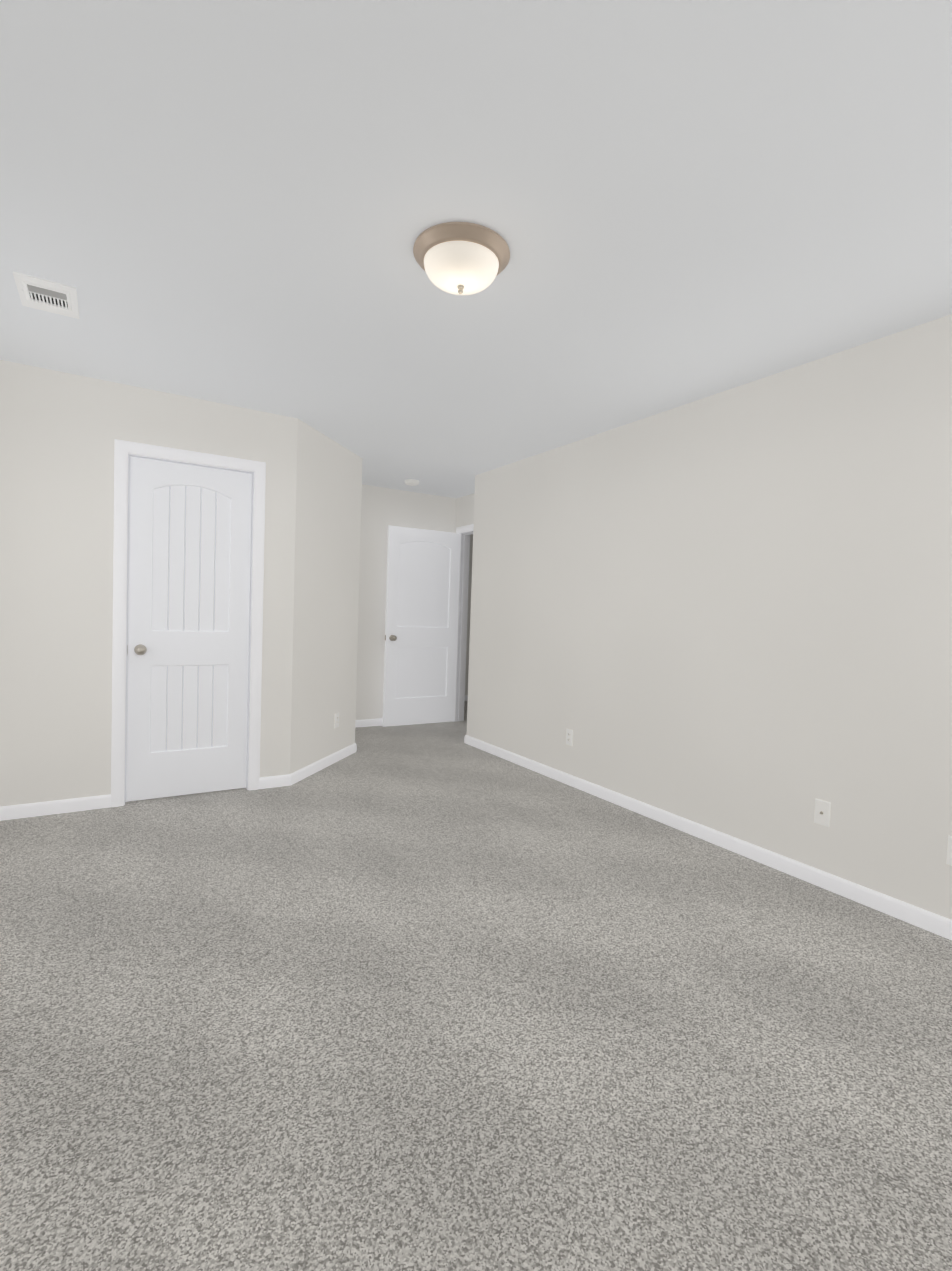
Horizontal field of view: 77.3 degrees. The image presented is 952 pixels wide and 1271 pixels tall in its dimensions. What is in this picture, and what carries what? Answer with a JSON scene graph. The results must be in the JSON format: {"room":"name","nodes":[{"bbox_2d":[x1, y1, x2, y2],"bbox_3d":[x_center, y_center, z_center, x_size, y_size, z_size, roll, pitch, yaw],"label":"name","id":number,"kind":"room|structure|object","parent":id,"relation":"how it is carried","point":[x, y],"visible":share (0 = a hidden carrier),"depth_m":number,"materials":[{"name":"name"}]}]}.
{"room":"empty bedroom","nodes":[
{"label":"empty bedroom","id":0,"kind":"room"},
{"bbox_2d":[0,360,297,806],"bbox_3d":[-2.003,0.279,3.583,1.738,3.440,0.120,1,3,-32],"label":"wall","id":1,"kind":"structure","parent":0,"point":[60,432],"depth_m":3.34,"materials":[{"name":"paint"}]},
{"bbox_2d":[0,794,110,820],"bbox_3d":[-1.173,1.085,1.239,0.710,0.073,4.820,1,3,-32],"label":"baseboard","id":2,"kind":"structure","parent":1,"relation":"attached to","point":[50,807],"depth_m":3.32,"materials":[{"name":"white paint"}]},
{"bbox_2d":[111,439,265,806],"bbox_3d":[-1.774,-0.057,3.703,0.828,2.118,0.153,1,3,-32],"label":"door frame","id":3,"kind":"structure","parent":1,"relation":"attached to","point":[125,451],"depth_m":3.51,"materials":[{"name":"white paint"}]},
{"bbox_2d":[126,456,251,801],"bbox_3d":[-1.760,-0.024,3.678,0.679,2.031,0.185,1,3,-32],"label":"closet door","id":4,"kind":"structure","parent":1,"relation":"in","point":[189,558],"depth_m":3.66,"materials":[{"name":"white paint"}]},
{"bbox_2d":[259,743,356,788],"bbox_3d":[-1.227,0.956,4.445,0.900,0.073,0.733,1,3,-32],"label":"baseboard","id":5,"kind":"structure","parent":1,"relation":"attached to","point":[294,777],"depth_m":4.19,"materials":[{"name":"white paint"}]},
{"bbox_2d":[290,419,362,773],"bbox_3d":[-1.154,-0.228,4.476,0.120,2.440,1.018,3,2,13],"label":"wall","id":6,"kind":"structure","parent":0,"point":[327,563],"depth_m":4.38,"materials":[{"name":"paint"}]},
{"bbox_2d":[334,713,338,727],"bbox_3d":[-1.086,0.663,4.652,0.007,0.114,0.070,3,2,13],"label":"electrical outlet","id":7,"kind":"object","parent":6,"relation":"attached to","point":[336,724],"visible":1,"depth_m":4.64,"materials":[{"name":"white plastic"}]},
{"bbox_2d":[356,484,456,719],"bbox_3d":[-2.008,-0.300,5.542,4.053,2.440,0.120,1,3,-32],"label":"wall","id":8,"kind":"structure","parent":0,"point":[382,509],"depth_m":6.08,"materials":[{"name":"paint"}]},
{"bbox_2d":[355,718,382,727],"bbox_3d":[-0.890,0.897,6.224,1.415,0.073,0.013,1,3,-32],"label":"baseboard","id":9,"kind":"structure","parent":8,"relation":"attached to","point":[367,722],"depth_m":6.09,"materials":[{"name":"white paint"}]},
{"bbox_2d":[456,493,474,527],"bbox_3d":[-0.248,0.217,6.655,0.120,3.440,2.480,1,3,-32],"label":"wall","id":10,"kind":"structure","parent":0,"point":[465,512],"depth_m":6.34,"materials":[{"name":"paint"}]},
{"bbox_2d":[383,526,460,726],"bbox_3d":[-0.552,-0.085,6.233,0.847,2.031,0.185,1,3,-32],"label":"entry door","id":11,"kind":"structure","parent":10,"relation":"in","point":[422,619],"depth_m":6.21,"materials":[{"name":"white paint"}]},
{"bbox_2d":[452,524,473,721],"bbox_3d":[0.067,-0.091,6.148,0.153,2.118,0.986,1,3,-32],"label":"door frame","id":12,"kind":"structure","parent":10,"relation":"attached to","point":[465,532],"depth_m":6.51,"materials":[{"name":"white paint"}]},
{"bbox_2d":[465,534,472,694],"bbox_3d":[-0.290,-0.338,7.982,1.430,2.440,0.120,1,3,-32],"label":"wall","id":13,"kind":"structure","parent":0,"point":[468,614],"depth_m":8.04,"materials":[{"name":"paint"}]},
{"bbox_2d":[0,701,951,1270],"bbox_3d":[-0.015,1.116,3.644,5.483,0.100,7.940,1,3,-32],"label":"floor","id":14,"kind":"structure","parent":0,"point":[426,997],"depth_m":1.68,"materials":[{"name":"carpet"}]},
{"bbox_2d":[0,0,951,497],"bbox_3d":[0.072,-1.431,3.543,5.483,0.120,7.940,1,3,-32],"label":"ceiling","id":15,"kind":"structure","parent":0,"point":[248,202],"depth_m":1.78,"materials":[{"name":"paint"}]},
{"bbox_2d":[13,271,78,318],"bbox_3d":[-1.752,-1.385,2.439,0.200,0.010,0.301,1,3,-32],"label":"ceiling vent","id":16,"kind":"object","parent":15,"relation":"in","point":[46,295],"visible":1,"depth_m":2.42,"materials":[{"name":"white metal"}]},
{"bbox_2d":[404,479,418,485],"bbox_3d":[-0.614,-1.459,5.693,0.140,0.041,0.140,1,3,-32],"label":"smoke detector","id":17,"kind":"object","parent":15,"relation":"attached to","point":[412,482],"visible":1,"depth_m":5.65,"materials":[{"name":"white plastic"}]},
{"bbox_2d":[413,222,509,294],"bbox_3d":[-0.051,-1.245,2.045,0.332,0.141,0.332,1,3,-32],"label":"ceiling light","id":18,"kind":"object","parent":15,"relation":"attached to","point":[461,258],"visible":1,"depth_m":1.96,"materials":[{"name":"white glass"}]},
{"bbox_2d":[466,314,951,919],"bbox_3d":[1.461,-0.084,3.092,0.120,2.440,5.580,1,3,-32],"label":"wall","id":19,"kind":"structure","parent":0,"point":[728,612],"depth_m":3.03,"materials":[{"name":"paint"}]},
{"bbox_2d":[566,728,572,745],"bbox_3d":[0.665,0.727,4.250,0.007,0.114,0.070,1,3,-32],"label":"electrical outlet","id":20,"kind":"object","parent":19,"relation":"attached to","point":[569,736],"visible":1,"depth_m":4.24,"materials":[{"name":"white plastic"}]},
{"bbox_2d":[464,735,951,939],"bbox_3d":[1.496,1.095,3.283,0.427,0.073,5.507,1,3,-32],"label":"baseboard","id":21,"kind":"structure","parent":19,"relation":"attached to","point":[914,915],"depth_m":3.01,"materials":[{"name":"white paint"}]},
{"bbox_2d":[814,798,830,826],"bbox_3d":[1.589,0.816,2.739,0.016,0.114,0.070,1,3,-32],"label":"outlet","id":22,"kind":"object","parent":19,"relation":"attached to","point":[822,812],"visible":1,"depth_m":2.74,"materials":[{"name":"white plastic"}]},
{"bbox_2d":[946,835,951,865],"bbox_3d":[1.863,0.841,2.302,0.007,0.114,0.070,1,3,-32],"label":"electrical outlet","id":23,"kind":"object","parent":19,"relation":"attached to","point":[949,854],"visible":1,"depth_m":2.32,"materials":[{"name":"white plastic"}]}
]}

